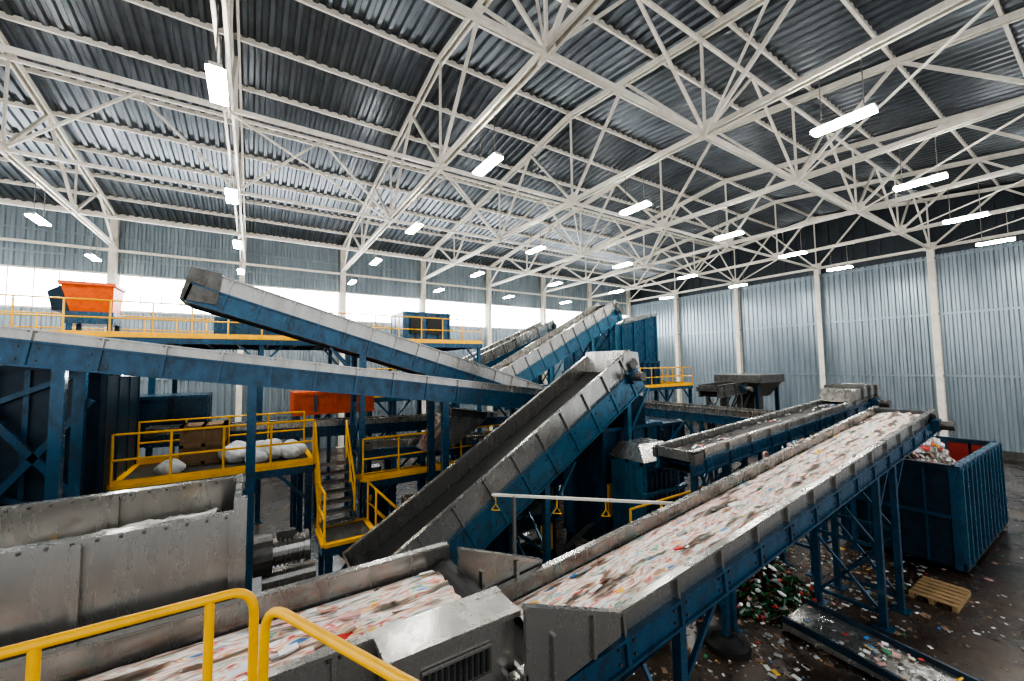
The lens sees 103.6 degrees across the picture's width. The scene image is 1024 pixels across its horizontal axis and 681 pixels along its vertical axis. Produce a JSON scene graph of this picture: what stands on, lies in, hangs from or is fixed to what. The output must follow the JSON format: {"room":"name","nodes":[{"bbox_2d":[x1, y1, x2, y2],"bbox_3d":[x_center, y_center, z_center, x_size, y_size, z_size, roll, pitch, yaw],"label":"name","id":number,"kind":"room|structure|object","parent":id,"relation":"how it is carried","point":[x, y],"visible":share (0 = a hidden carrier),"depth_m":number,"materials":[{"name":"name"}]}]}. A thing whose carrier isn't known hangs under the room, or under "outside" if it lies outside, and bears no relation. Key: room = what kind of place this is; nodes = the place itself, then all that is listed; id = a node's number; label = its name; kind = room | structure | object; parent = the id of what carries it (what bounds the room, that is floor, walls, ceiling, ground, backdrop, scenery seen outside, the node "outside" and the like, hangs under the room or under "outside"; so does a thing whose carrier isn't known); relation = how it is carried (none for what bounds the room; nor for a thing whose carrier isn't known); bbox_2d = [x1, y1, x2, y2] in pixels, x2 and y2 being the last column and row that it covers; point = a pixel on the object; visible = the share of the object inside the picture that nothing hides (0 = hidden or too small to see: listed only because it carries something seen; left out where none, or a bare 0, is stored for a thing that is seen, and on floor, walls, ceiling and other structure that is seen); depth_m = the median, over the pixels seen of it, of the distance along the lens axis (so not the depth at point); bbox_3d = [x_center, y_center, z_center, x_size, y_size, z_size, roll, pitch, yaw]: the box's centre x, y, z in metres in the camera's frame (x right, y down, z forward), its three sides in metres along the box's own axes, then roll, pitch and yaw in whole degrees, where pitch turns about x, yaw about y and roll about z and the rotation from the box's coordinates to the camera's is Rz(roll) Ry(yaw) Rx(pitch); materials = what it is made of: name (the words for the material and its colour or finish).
{"room":"waste facility","nodes":[
{"label":"waste facility","id":0,"kind":"room"},
{"bbox_2d":[0,307,563,459],"bbox_3d":[-9.655,3.100,30.332,54.000,8.900,0.070,2,-4,-33],"label":"wall","id":1,"kind":"structure","parent":0,"point":[275,400],"depth_m":25.47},
{"bbox_2d":[0,264,106,308],"bbox_3d":[-24.881,-2.761,20.962,5.550,2.150,0.110,2,-4,-33],"label":"window","id":2,"kind":"structure","parent":1,"relation":"in","point":[14,279],"depth_m":20.95,"materials":[{"name":"white glass"}]},
{"bbox_2d":[119,274,215,315],"bbox_3d":[-19.830,-2.629,24.198,5.550,2.150,0.110,2,-4,-33],"label":"window","id":3,"kind":"structure","parent":1,"relation":"in","point":[138,287],"depth_m":23.52,"materials":[{"name":"white glass"}]},
{"bbox_2d":[249,284,338,314],"bbox_3d":[-14.779,-2.497,27.434,5.550,2.150,0.110,2,-4,-33],"label":"window","id":4,"kind":"structure","parent":1,"relation":"in","point":[328,301],"depth_m":28.02,"materials":[{"name":"white glass"}]},
{"bbox_2d":[0,224,628,420],"bbox_3d":[-9.619,-0.158,30.316,53.900,10.700,0.390,2,-4,-33],"label":"trim","id":5,"kind":"structure","parent":1,"relation":"attached to","point":[5,225],"depth_m":26.09,"materials":[{"name":"beige metal"}]},
{"bbox_2d":[345,292,419,323],"bbox_3d":[-9.728,-2.364,30.670,5.550,2.150,0.110,2,-4,-33],"label":"window","id":6,"kind":"structure","parent":1,"relation":"in","point":[360,303],"depth_m":30.37,"materials":[{"name":"white glass"}]},
{"bbox_2d":[426,299,485,327],"bbox_3d":[-4.677,-2.232,33.906,5.550,2.150,0.110,2,-4,-33],"label":"window","id":7,"kind":"structure","parent":1,"relation":"in","point":[457,309],"depth_m":34.13,"materials":[{"name":"white glass"}]},
{"bbox_2d":[492,304,540,329],"bbox_3d":[0.373,-2.099,37.142,5.550,2.150,0.110,2,-4,-33],"label":"window","id":8,"kind":"structure","parent":1,"relation":"in","point":[503,316],"depth_m":37.02,"materials":[{"name":"white glass"}]},
{"bbox_2d":[546,309,582,326],"bbox_3d":[5.424,-1.966,40.378,5.550,2.150,0.110,2,-4,-33],"label":"window","id":9,"kind":"structure","parent":1,"relation":"in","point":[560,317],"depth_m":39.97,"materials":[{"name":"white glass"}]},
{"bbox_2d":[0,204,626,315],"bbox_3d":[-9.757,-5.122,30.828,54.000,3.476,0.070,2,-4,-33],"label":"wall","id":10,"kind":"structure","parent":0,"point":[9,214],"depth_m":26.32,"materials":[{"name":"metal"}]},
{"bbox_2d":[0,0,1023,284],"bbox_3d":[0.258,-8.912,16.019,54.720,2.309,36.811,2,-4,-33],"label":"roof trusses","id":11,"kind":"structure","parent":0,"point":[813,33],"depth_m":16.25,"materials":[{"name":"metal"}]},
{"bbox_2d":[0,0,1023,285],"bbox_3d":[0.085,-8.859,15.898,54.300,2.340,36.080,2,-4,-33],"label":"purlins","id":12,"kind":"structure","parent":11,"relation":"attached to","point":[849,5],"depth_m":17.48,"materials":[{"name":"beige metal"}]},
{"bbox_2d":[243,416,1023,680],"bbox_3d":[0.784,6.494,12.323,58.300,0.300,43.200,2,-4,-33],"label":"floor","id":13,"kind":"structure","parent":0,"point":[983,659],"depth_m":9.08,"materials":[{"name":"concrete"}]},
{"bbox_2d":[0,365,139,505],"bbox_3d":[-11.843,3.337,7.593,6.540,5.745,3.260,2,-4,-33],"label":"bunker","id":14,"kind":"object","parent":13,"relation":"on","point":[112,402],"visible":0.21,"depth_m":7.92,"materials":[{"name":"blue metal"}]},
{"bbox_2d":[105,219,119,330],"bbox_3d":[-22.171,0.159,22.176,0.600,14.100,0.400,2,-4,-33],"label":"wall column","id":15,"kind":"structure","parent":13,"relation":"on","point":[114,223],"depth_m":22.38,"materials":[{"name":"beige metal"}]},
{"bbox_2d":[0,31,117,246],"bbox_3d":[-12.529,-8.191,7.467,0.250,3.999,36.328,2,-4,-33],"label":"truss","id":16,"kind":"object","parent":15,"relation":"attached to","point":[71,206],"visible":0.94,"depth_m":15.29,"materials":[{"name":"beige metal"}]},
{"bbox_2d":[0,473,247,662],"bbox_3d":[-6.122,3.743,2.829,7.050,4.220,1.390,2,-4,-33],"label":"conveyor","id":17,"kind":"object","parent":13,"relation":"on","point":[58,574],"visible":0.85,"depth_m":3.95,"materials":[{"name":"metal"}]},
{"bbox_2d":[96,507,220,532],"bbox_3d":[-6.154,2.258,2.893,6.540,0.783,1.138,2,-4,-33],"label":"plastic film waste","id":18,"kind":"object","parent":17,"relation":"in","point":[149,521],"visible":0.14,"depth_m":4.56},
{"bbox_2d":[139,392,212,447],"bbox_3d":[-11.087,4.059,11.947,3.340,4.810,1.680,2,-4,-33],"label":"box","id":19,"kind":"object","parent":13,"relation":"on","point":[168,406],"visible":0.16,"depth_m":11.92,"materials":[{"name":"blue paint"}]},
{"bbox_2d":[0,588,418,680],"bbox_3d":[-0.931,3.090,-1.176,3.700,4.914,3.784,2,-4,-33],"label":"railing","id":20,"kind":"object","parent":13,"relation":"on","point":[258,658],"visible":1,"depth_m":1.12,"materials":[{"name":"metal"}]},
{"bbox_2d":[106,411,315,559],"bbox_3d":[-7.543,4.225,10.581,4.060,4.226,2.560,2,-4,-33],"label":"platform","id":21,"kind":"object","parent":13,"relation":"on","point":[141,474],"visible":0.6,"depth_m":10.18,"materials":[{"name":"metal"}]},
{"bbox_2d":[154,458,185,474],"bbox_3d":[-8.121,3.004,9.578,0.533,0.357,0.543,-2,-4,14],"label":"bag","id":22,"kind":"object","parent":21,"relation":"on","point":[178,466],"visible":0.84,"depth_m":9.44,"materials":[{"name":"plastic"}]},
{"bbox_2d":[179,420,227,465],"bbox_3d":[-8.306,2.754,10.905,0.980,1.020,0.880,2,-4,-33],"label":"wooden crate","id":23,"kind":"object","parent":21,"relation":"on","point":[204,439],"visible":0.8,"depth_m":10.54,"materials":[{"name":"brown wood"}]},
{"bbox_2d":[217,440,245,462],"bbox_3d":[-7.392,2.977,10.873,0.776,0.548,0.803,-2,-4,14],"label":"bag","id":24,"kind":"object","parent":21,"relation":"on","point":[231,456],"visible":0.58,"depth_m":10.58,"materials":[{"name":"plastic"}]},
{"bbox_2d":[279,439,306,458],"bbox_3d":[-6.190,3.016,11.293,0.693,0.490,0.700,-1,-4,11],"label":"bag","id":25,"kind":"object","parent":21,"relation":"on","point":[289,451],"visible":0.77,"depth_m":11.06,"materials":[{"name":"plastic"}]},
{"bbox_2d":[235,236,246,421],"bbox_3d":[-17.120,0.291,25.412,0.600,14.100,0.400,2,-4,-33],"label":"wall column","id":26,"kind":"structure","parent":13,"relation":"on","point":[238,410],"depth_m":25.14,"materials":[{"name":"beige metal"}]},
{"bbox_2d":[210,0,245,260],"bbox_3d":[-7.478,-8.059,10.704,0.250,3.999,36.328,2,-4,-33],"label":"truss","id":27,"kind":"object","parent":26,"relation":"attached to","point":[233,63],"visible":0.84,"depth_m":12.33,"materials":[{"name":"beige metal"}]},
{"bbox_2d":[205,5,228,106],"bbox_3d":[-5.738,-5.605,7.887,0.300,1.380,1.200,2,-4,-33],"label":"ceiling lamp","id":28,"kind":"object","parent":27,"relation":"hanging from","point":[216,75],"visible":1,"depth_m":7.69,"materials":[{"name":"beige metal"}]},
{"bbox_2d":[0,200,674,293],"bbox_3d":[-6.427,-5.258,25.636,54.000,0.110,0.110,2,-4,-33],"label":"truss","id":29,"kind":"object","parent":27,"relation":"attached to","point":[1,202],"visible":1,"depth_m":21.46,"materials":[{"name":"beige metal"}]},
{"bbox_2d":[0,43,816,269],"bbox_3d":[0.048,-5.946,15.557,54.000,0.110,0.110,2,-4,-33],"label":"truss","id":30,"kind":"object","parent":27,"relation":"attached to","point":[4,48],"visible":1,"depth_m":11.58,"materials":[{"name":"beige metal"}]},
{"bbox_2d":[228,0,1023,283],"bbox_3d":[9.244,-5.849,17.887,36.035,0.050,18.035,2,-4,-33],"label":"horizontal bracing","id":31,"kind":"object","parent":27,"relation":"attached to","point":[992,2],"visible":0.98,"depth_m":12.04,"materials":[{"name":"beige metal"}]},
{"bbox_2d":[0,294,482,523],"bbox_3d":[-10.589,2.838,16.874,18.660,7.826,5.060,2,-4,-33],"label":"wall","id":32,"kind":"structure","parent":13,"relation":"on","point":[227,341],"depth_m":14.92,"materials":[{"name":"metal"}]},
{"bbox_2d":[47,280,126,330],"bbox_3d":[-14.207,-0.989,13.501,1.600,1.750,1.400,2,-4,-33],"label":"hopper","id":33,"kind":"object","parent":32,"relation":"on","point":[73,289],"visible":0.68,"depth_m":13.13,"materials":[{"name":"orange paint"}]},
{"bbox_2d":[214,317,282,335],"bbox_3d":[-10.626,-0.407,16.417,2.320,0.770,1.980,2,-4,-33],"label":"sorting machine","id":34,"kind":"object","parent":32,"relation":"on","point":[219,328],"visible":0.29,"depth_m":15.40,"materials":[{"name":"blue paint"}]},
{"bbox_2d":[390,311,450,339],"bbox_3d":[-4.849,-0.584,21.313,2.520,1.570,2.210,2,-4,-33],"label":"cabin","id":35,"kind":"object","parent":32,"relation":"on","point":[405,322],"visible":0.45,"depth_m":20.43,"materials":[{"name":"metal"}]},
{"bbox_2d":[0,541,500,680],"bbox_3d":[-2.429,4.167,3.275,5.782,3.335,1.560,2,-4,-33],"label":"conveyor","id":36,"kind":"object","parent":13,"relation":"on","point":[79,660],"visible":0.35,"depth_m":3.67,"materials":[{"name":"metal"}]},
{"bbox_2d":[78,570,461,680],"bbox_3d":[-2.653,2.707,3.230,4.738,0.140,1.080,2,-4,-33],"label":"stream","id":37,"kind":"object","parent":36,"relation":"on","point":[349,617],"visible":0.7,"depth_m":3.73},
{"bbox_2d":[0,325,542,590],"bbox_3d":[-6.038,2.640,8.608,17.404,7.115,1.680,2,-4,-33],"label":"conveyor","id":38,"kind":"object","parent":13,"relation":"on","point":[62,353],"visible":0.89,"depth_m":8.15,"materials":[{"name":"metal"}]},
{"bbox_2d":[252,527,315,590],"bbox_3d":[-2.870,4.177,5.050,0.700,3.540,0.540,2,-4,-33],"label":"motor","id":39,"kind":"object","parent":13,"relation":"on","point":[288,546],"visible":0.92,"depth_m":5.03,"materials":[{"name":"metal"}]},
{"bbox_2d":[144,410,509,517],"bbox_3d":[-3.957,4.534,14.697,14.249,4.015,1.080,2,-4,-33],"label":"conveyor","id":40,"kind":"object","parent":13,"relation":"on","point":[414,422],"visible":0.38,"depth_m":13.33,"materials":[{"name":"metal"}]},
{"bbox_2d":[287,391,373,532],"bbox_3d":[-6.451,4.176,14.441,2.640,4.760,1.280,2,-4,-33],"label":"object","id":41,"kind":"object","parent":13,"relation":"on","point":[310,402],"visible":0.44,"depth_m":13.88,"materials":[{"name":"orange paint"}]},
{"bbox_2d":[336,250,345,447],"bbox_3d":[-12.070,0.424,28.648,0.600,14.100,0.400,2,-4,-33],"label":"wall column","id":42,"kind":"structure","parent":13,"relation":"on","point":[343,252],"depth_m":28.74,"materials":[{"name":"beige metal"}]},
{"bbox_2d":[342,0,604,270],"bbox_3d":[-2.427,-7.926,13.940,0.250,3.999,36.328,2,-4,-33],"label":"truss","id":43,"kind":"object","parent":42,"relation":"attached to","point":[558,34],"visible":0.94,"depth_m":12.80,"materials":[{"name":"beige metal"}]},
{"bbox_2d":[473,110,502,175],"bbox_3d":[-0.687,-5.473,11.123,0.300,1.380,1.200,2,-4,-33],"label":"ceiling lamp","id":44,"kind":"object","parent":43,"relation":"hanging from","point":[491,161],"visible":1,"depth_m":10.97,"materials":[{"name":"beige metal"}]},
{"bbox_2d":[315,481,373,575],"bbox_3d":[-3.946,4.821,9.577,1.260,2.826,1.260,2,-4,-33],"label":"platform","id":45,"kind":"object","parent":13,"relation":"on","point":[333,540],"depth_m":9.29,"materials":[{"name":"metal"}]},
{"bbox_2d":[313,420,355,527],"bbox_3d":[-4.664,3.403,10.571,0.852,2.439,1.359,2,-4,-33],"label":"staircase","id":46,"kind":"structure","parent":45,"relation":"on","point":[317,475],"depth_m":10.46,"materials":[{"name":"metal"}]},
{"bbox_2d":[179,267,545,518],"bbox_3d":[-3.650,2.396,13.357,11.501,8.114,1.961,2,-4,-33],"label":"conveyor","id":47,"kind":"object","parent":13,"relation":"on","point":[238,301],"visible":0.66,"depth_m":11.90,"materials":[{"name":"metal"}]},
{"bbox_2d":[179,266,222,306],"bbox_3d":[-8.096,-1.324,10.604,0.850,0.920,1.400,2,-4,-33],"label":"box","id":48,"kind":"object","parent":47,"relation":"on","point":[197,294],"visible":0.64,"depth_m":10.04,"materials":[{"name":"metal"}]},
{"bbox_2d":[369,486,383,524],"bbox_3d":[-4.546,5.559,13.171,0.840,1.800,0.570,2,-4,-33],"label":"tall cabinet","id":49,"kind":"object","parent":13,"relation":"on","point":[380,505],"visible":0.19,"depth_m":12.98,"materials":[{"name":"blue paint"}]},
{"bbox_2d":[311,368,459,519],"bbox_3d":[-5.038,3.928,16.973,6.160,5.526,0.760,2,-4,-33],"label":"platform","id":50,"kind":"object","parent":13,"relation":"on","point":[392,401],"visible":0.09,"depth_m":16.58,"materials":[{"name":"metal"}]},
{"bbox_2d":[420,260,425,431],"bbox_3d":[-7.019,0.556,31.884,0.600,14.100,0.400,2,-4,-33],"label":"wall column","id":51,"kind":"structure","parent":13,"relation":"on","point":[423,263],"depth_m":32.03,"materials":[{"name":"beige metal"}]},
{"bbox_2d":[421,0,973,279],"bbox_3d":[2.624,-7.793,17.176,0.250,3.999,36.328,2,-4,-33],"label":"truss","id":52,"kind":"object","parent":51,"relation":"attached to","point":[945,7],"visible":0.86,"depth_m":12.65,"materials":[{"name":"beige metal"}]},
{"bbox_2d":[810,55,877,136],"bbox_3d":[7.602,-5.684,9.320,0.300,1.380,1.200,2,-4,-33],"label":"ceiling lamp","id":53,"kind":"object","parent":52,"relation":"hanging from","point":[871,109],"visible":1,"depth_m":9.18,"materials":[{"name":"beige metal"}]},
{"bbox_2d":[356,431,490,516],"bbox_3d":[-1.895,4.748,13.686,6.258,3.415,1.380,2,-4,-33],"label":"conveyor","id":54,"kind":"object","parent":13,"relation":"on","point":[382,446],"visible":0.24,"depth_m":12.56,"materials":[{"name":"metal"}]},
{"bbox_2d":[373,592,520,680],"bbox_3d":[-0.528,4.158,3.472,1.240,3.330,0.400,2,-4,-33],"label":"housing","id":55,"kind":"object","parent":13,"relation":"on","point":[474,640],"visible":0.98,"depth_m":3.49,"materials":[{"name":"metal"}]},
{"bbox_2d":[416,406,487,488],"bbox_3d":[-1.864,4.237,12.562,2.000,4.300,1.200,2,-4,-33],"label":"chute","id":56,"kind":"object","parent":13,"relation":"on","point":[462,422],"visible":0.5,"depth_m":12.29,"materials":[{"name":"metal"}]},
{"bbox_2d":[356,424,562,520],"bbox_3d":[-1.336,4.601,13.114,7.060,3.626,0.760,2,-4,-33],"label":"platform","id":57,"kind":"object","parent":13,"relation":"on","point":[388,477],"visible":0.29,"depth_m":11.54,"materials":[{"name":"metal"}]},
{"bbox_2d":[486,269,492,430],"bbox_3d":[-1.968,0.689,35.120,0.600,14.100,0.400,2,-4,-33],"label":"wall column","id":58,"kind":"structure","parent":13,"relation":"on","point":[488,272],"depth_m":35.24,"materials":[{"name":"beige metal"}]},
{"bbox_2d":[487,7,1023,286],"bbox_3d":[7.675,-7.661,20.412,0.250,3.999,36.328,2,-4,-33],"label":"truss","id":59,"kind":"object","parent":58,"relation":"attached to","point":[889,66],"visible":0.8,"depth_m":14.60,"materials":[{"name":"beige metal"}]},
{"bbox_2d":[893,135,947,191],"bbox_3d":[12.652,-5.551,12.556,0.300,1.380,1.200,2,-4,-33],"label":"ceiling lamp","id":60,"kind":"object","parent":59,"relation":"hanging from","point":[943,175],"visible":1,"depth_m":12.42,"materials":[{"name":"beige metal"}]},
{"bbox_2d":[342,350,649,567],"bbox_3d":[0.315,3.192,9.497,7.749,5.963,2.030,2,-4,-33],"label":"conveyor","id":61,"kind":"object","parent":13,"relation":"on","point":[527,451],"visible":0.75,"depth_m":9.14,"materials":[{"name":"metal"}]},
{"bbox_2d":[464,319,556,428],"bbox_3d":[-0.101,2.841,24.791,7.533,8.514,2.080,2,-4,-33],"label":"conveyor","id":62,"kind":"object","parent":13,"relation":"on","point":[491,355],"visible":0.33,"depth_m":24.80,"materials":[{"name":"metal"}]},
{"bbox_2d":[484,500,555,564],"bbox_3d":[0.210,5.489,11.315,1.720,1.420,1.570,2,-4,-33],"label":"press","id":63,"kind":"object","parent":13,"relation":"on","point":[501,543],"visible":0.34,"depth_m":10.87,"materials":[{"name":"blue metal"}]},
{"bbox_2d":[457,547,621,680],"bbox_3d":[0.238,4.152,4.424,1.257,3.439,1.550,2,-4,-33],"label":"metal panel","id":64,"kind":"object","parent":13,"relation":"on","point":[559,640],"visible":0.75,"depth_m":3.91,"materials":[{"name":"metal"}]},
{"bbox_2d":[541,276,546,383],"bbox_3d":[3.083,0.821,38.356,0.600,14.100,0.400,2,-4,-33],"label":"wall column","id":65,"kind":"structure","parent":13,"relation":"on","point":[543,279],"depth_m":38.55,"materials":[{"name":"beige metal"}]},
{"bbox_2d":[542,95,1023,292],"bbox_3d":[12.725,-7.529,23.648,0.250,3.999,36.328,2,-4,-33],"label":"truss","id":66,"kind":"object","parent":65,"relation":"attached to","point":[949,119],"visible":0.86,"depth_m":19.54,"materials":[{"name":"beige metal"}]},
{"bbox_2d":[491,299,624,383],"bbox_3d":[2.671,2.183,22.330,9.515,9.463,2.080,2,-4,-33],"label":"conveyor","id":67,"kind":"object","parent":13,"relation":"on","point":[543,358],"visible":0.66,"depth_m":22.37,"materials":[{"name":"metal"}]},
{"bbox_2d":[491,493,672,672],"bbox_3d":[1.431,4.541,7.672,3.733,3.022,0.085,-1,-4,11],"label":"gantry","id":68,"kind":"object","parent":13,"relation":"on","point":[514,545],"visible":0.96,"depth_m":7.84,"materials":[{"name":"beige metal"}]},
{"bbox_2d":[587,283,591,308],"bbox_3d":[8.133,0.954,41.592,0.600,14.100,0.400,2,-4,-33],"label":"wall column","id":69,"kind":"structure","parent":13,"relation":"on","point":[589,287],"depth_m":41.89,"materials":[{"name":"beige metal"}]},
{"bbox_2d":[590,148,1023,297],"bbox_3d":[17.776,-7.396,26.884,0.250,3.999,36.328,2,-4,-33],"label":"truss","id":70,"kind":"object","parent":69,"relation":"attached to","point":[984,159],"visible":0.85,"depth_m":24.18,"materials":[{"name":"beige metal"}]},
{"bbox_2d":[562,313,658,416],"bbox_3d":[7.223,2.639,29.224,6.400,9.270,3.500,2,-4,-33],"label":"screen housing","id":71,"kind":"object","parent":13,"relation":"on","point":[638,334],"visible":0.23,"depth_m":28.63,"materials":[{"name":"blue paint"}]},
{"bbox_2d":[563,419,665,551],"bbox_3d":[3.005,4.310,11.542,2.440,3.910,1.940,2,-4,-33],"label":"machine","id":72,"kind":"object","parent":13,"relation":"on","point":[591,477],"visible":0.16,"depth_m":10.81,"materials":[{"name":"blue paint"}]},
{"bbox_2d":[586,350,645,426],"bbox_3d":[2.976,1.334,11.524,1.100,2.050,1.460,2,-4,-33],"label":"hood","id":73,"kind":"object","parent":72,"relation":"on","point":[598,361],"visible":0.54,"depth_m":11.05,"materials":[{"name":"metal"}]},
{"bbox_2d":[626,290,630,316],"bbox_3d":[13.100,1.084,44.774,0.600,14.100,0.400,2,-4,-33],"label":"wall column","id":74,"kind":"structure","parent":13,"relation":"on","point":[628,307],"depth_m":45.04,"materials":[{"name":"beige metal"}]},
{"bbox_2d":[628,182,1023,301],"bbox_3d":[22.785,-7.265,30.093,0.250,3.999,36.328,2,-4,-33],"label":"truss","id":75,"kind":"object","parent":74,"relation":"attached to","point":[933,244],"visible":0.74,"depth_m":28.14,"materials":[{"name":"beige metal"}]},
{"bbox_2d":[609,437,686,530],"bbox_3d":[3.364,4.341,9.961,1.500,3.650,1.200,2,-4,-33],"label":"machine","id":76,"kind":"object","parent":13,"relation":"on","point":[635,475],"visible":0.47,"depth_m":9.66,"materials":[{"name":"teal metal"}]},
{"bbox_2d":[645,416,687,497],"bbox_3d":[5.332,4.916,16.508,3.140,3.240,2.040,2,-4,-33],"label":"magnetic separator","id":77,"kind":"object","parent":13,"relation":"on","point":[674,428],"visible":0.16,"depth_m":16.42,"materials":[{"name":"blue metal"}]},
{"bbox_2d":[640,367,693,434],"bbox_3d":[8.853,4.392,25.866,5.160,5.326,2.960,2,-4,-33],"label":"platform","id":78,"kind":"object","parent":13,"relation":"on","point":[665,385],"visible":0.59,"depth_m":25.20,"materials":[{"name":"metal"}]},
{"bbox_2d":[639,361,660,384],"bbox_3d":[7.841,2.055,25.316,2.120,1.470,1.880,2,-4,-33],"label":"cabinet","id":79,"kind":"object","parent":78,"relation":"on","point":[655,365],"visible":0.27,"depth_m":24.75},
{"bbox_2d":[644,400,786,486],"bbox_3d":[8.242,4.642,16.908,1.580,3.765,6.884,2,-4,-33],"label":"conveyor","id":80,"kind":"object","parent":13,"relation":"on","point":[700,413],"visible":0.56,"depth_m":16.69,"materials":[{"name":"metal"}]},
{"bbox_2d":[696,381,752,483],"bbox_3d":[9.726,4.208,17.915,2.724,4.715,1.480,2,-4,-33],"label":"conveyor","id":81,"kind":"object","parent":13,"relation":"on","point":[723,390],"visible":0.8,"depth_m":17.83,"materials":[{"name":"metal"}]},
{"bbox_2d":[497,405,956,680],"bbox_3d":[5.630,3.883,7.686,13.981,4.235,1.800,2,-4,-33],"label":"conveyor","id":82,"kind":"object","parent":13,"relation":"on","point":[660,613],"visible":0.59,"depth_m":6.27,"materials":[{"name":"metal"}]},
{"bbox_2d":[513,410,919,620],"bbox_3d":[5.696,2.595,8.007,13.158,1.473,1.040,2,-4,-33],"label":"stream","id":83,"kind":"object","parent":82,"relation":"on","point":[607,581],"visible":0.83,"depth_m":6.16,"materials":[{"name":"paper"}]},
{"bbox_2d":[704,594,750,661],"bbox_3d":[4.228,5.040,8.028,0.840,2.000,0.840,2,-4,-33],"label":"steel post","id":84,"kind":"object","parent":13,"relation":"on","point":[726,643],"visible":0.66,"depth_m":7.88,"materials":[{"name":"blue metal"}]},
{"bbox_2d":[714,374,784,466],"bbox_3d":[11.370,4.120,19.168,2.300,5.000,2.100,2,-4,-33],"label":"hopper","id":85,"kind":"object","parent":13,"relation":"on","point":[762,384],"visible":0.5,"depth_m":18.68,"materials":[{"name":"metal"}]},
{"bbox_2d":[717,558,816,621],"bbox_3d":[6.003,5.524,9.855,2.820,1.298,2.199,1,-4,-22],"label":"pile","id":86,"kind":"object","parent":13,"relation":"on","point":[779,575],"visible":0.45,"depth_m":9.22,"materials":[{"name":"plastic"}]},
{"bbox_2d":[652,396,890,633],"bbox_3d":[7.756,3.926,10.835,10.358,4.475,1.400,2,-4,-33],"label":"conveyor","id":87,"kind":"object","parent":13,"relation":"on","point":[742,443],"visible":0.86,"depth_m":9.56,"materials":[{"name":"metal"}]},
{"bbox_2d":[818,383,881,402],"bbox_3d":[11.324,1.725,13.497,2.500,0.500,1.050,2,-4,-33],"label":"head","id":88,"kind":"object","parent":87,"relation":"on","point":[845,392],"visible":0.98,"depth_m":13.04},
{"bbox_2d":[633,467,1023,680],"bbox_3d":[7.935,6.196,11.480,22.412,0.012,26.523,2,-4,-33],"label":"litter","id":89,"kind":"object","parent":13,"relation":"on","point":[813,654],"visible":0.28,"depth_m":8.44,"materials":[{"name":"plastic"}]},
{"bbox_2d":[781,598,980,680],"bbox_3d":[6.875,5.775,7.297,1.160,0.380,3.160,2,-4,-33],"label":"conveyor","id":90,"kind":"structure","parent":13,"relation":"on","point":[816,630],"depth_m":7.62,"materials":[{"name":"metal"}]},
{"bbox_2d":[792,606,963,680],"bbox_3d":[6.811,5.746,7.383,0.986,0.244,2.691,2,-4,-33],"label":"litter","id":91,"kind":"object","parent":90,"relation":"on","point":[900,665],"visible":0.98,"depth_m":7.36,"materials":[{"name":"paper"}]},
{"bbox_2d":[841,436,1008,572],"bbox_3d":[13.369,4.828,13.052,5.800,2.797,2.690,2,-4,-33],"label":"container","id":92,"kind":"object","parent":13,"relation":"on","point":[950,515],"visible":0.66,"depth_m":11.20,"materials":[{"name":"blue metal"}]},
{"bbox_2d":[905,434,955,464],"bbox_3d":[12.846,3.413,12.772,4.073,1.846,2.347,2,-4,-33],"label":"pile","id":93,"kind":"object","parent":92,"relation":"in","point":[932,450],"visible":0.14,"depth_m":12.14,"materials":[{"name":"plastic"}]},
{"bbox_2d":[908,575,970,613],"bbox_3d":[10.146,5.994,9.562,1.260,0.135,0.800,2,-4,-33],"label":"wooden pallet","id":94,"kind":"object","parent":13,"relation":"on","point":[963,594],"visible":1,"depth_m":9.48,"materials":[{"name":"brown wood"}]},
{"bbox_2d":[673,292,681,419],"bbox_3d":[16.411,1.497,39.849,0.400,12.600,0.600,2,-4,-33],"label":"wall column","id":95,"kind":"structure","parent":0,"point":[675,296],"depth_m":39.89,"materials":[{"name":"metal"}]},
{"bbox_2d":[733,284,743,373],"bbox_3d":[19.649,1.153,34.809,0.400,12.600,0.600,2,-4,-33],"label":"wall column","id":96,"kind":"structure","parent":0,"point":[737,305],"depth_m":34.87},
{"bbox_2d":[814,269,826,429],"bbox_3d":[22.887,0.810,29.770,0.400,12.600,0.600,2,-4,-33],"label":"wall column","id":97,"kind":"structure","parent":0,"point":[816,272],"depth_m":29.78,"materials":[{"name":"metal"}]},
{"bbox_2d":[630,183,1023,304],"bbox_3d":[22.986,-7.218,30.500,0.120,4.510,36.200,2,-4,-33],"label":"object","id":98,"kind":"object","parent":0,"point":[829,232],"depth_m":28.34,"materials":[{"name":"metal"}]},
{"bbox_2d":[0,54,735,283],"bbox_3d":[-3.208,-7.072,20.685,54.056,3.055,0.110,2,-4,-33],"label":"truss","id":99,"kind":"object","parent":98,"relation":"attached to","point":[133,92],"visible":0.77,"depth_m":16.53,"materials":[{"name":"beige metal"}]},
{"bbox_2d":[631,240,1023,452],"bbox_3d":[23.075,1.064,29.873,0.080,12.100,36.000,2,-4,-33],"label":"wall","id":100,"kind":"structure","parent":0,"point":[986,342],"depth_m":26.88,"materials":[{"name":"metal"}]},
{"bbox_2d":[631,243,1023,460],"bbox_3d":[23.042,1.133,29.847,0.120,11.960,36.000,2,-4,-33],"label":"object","id":101,"kind":"structure","parent":100,"relation":"attached to","point":[1009,455],"depth_m":27.05,"materials":[{"name":"metal"}]},
{"bbox_2d":[926,246,948,436],"bbox_3d":[26.125,0.466,24.730,0.400,12.600,0.600,2,-4,-33],"label":"wall column","id":102,"kind":"structure","parent":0,"point":[930,254],"depth_m":24.69,"materials":[{"name":"metal"}]},
{"bbox_3d":[-17.579,-8.323,4.231,0.250,3.999,36.328,2,-4,-33],"label":"truss","id":103,"kind":"object","parent":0,"visible":0},
{"bbox_2d":[434,0,930,249],"bbox_3d":[3.268,-7.760,10.606,54.056,3.055,0.110,2,-4,-33],"label":"truss","id":104,"kind":"object","parent":103,"relation":"attached to","point":[453,5],"visible":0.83,"depth_m":11.78,"materials":[{"name":"beige metal"}]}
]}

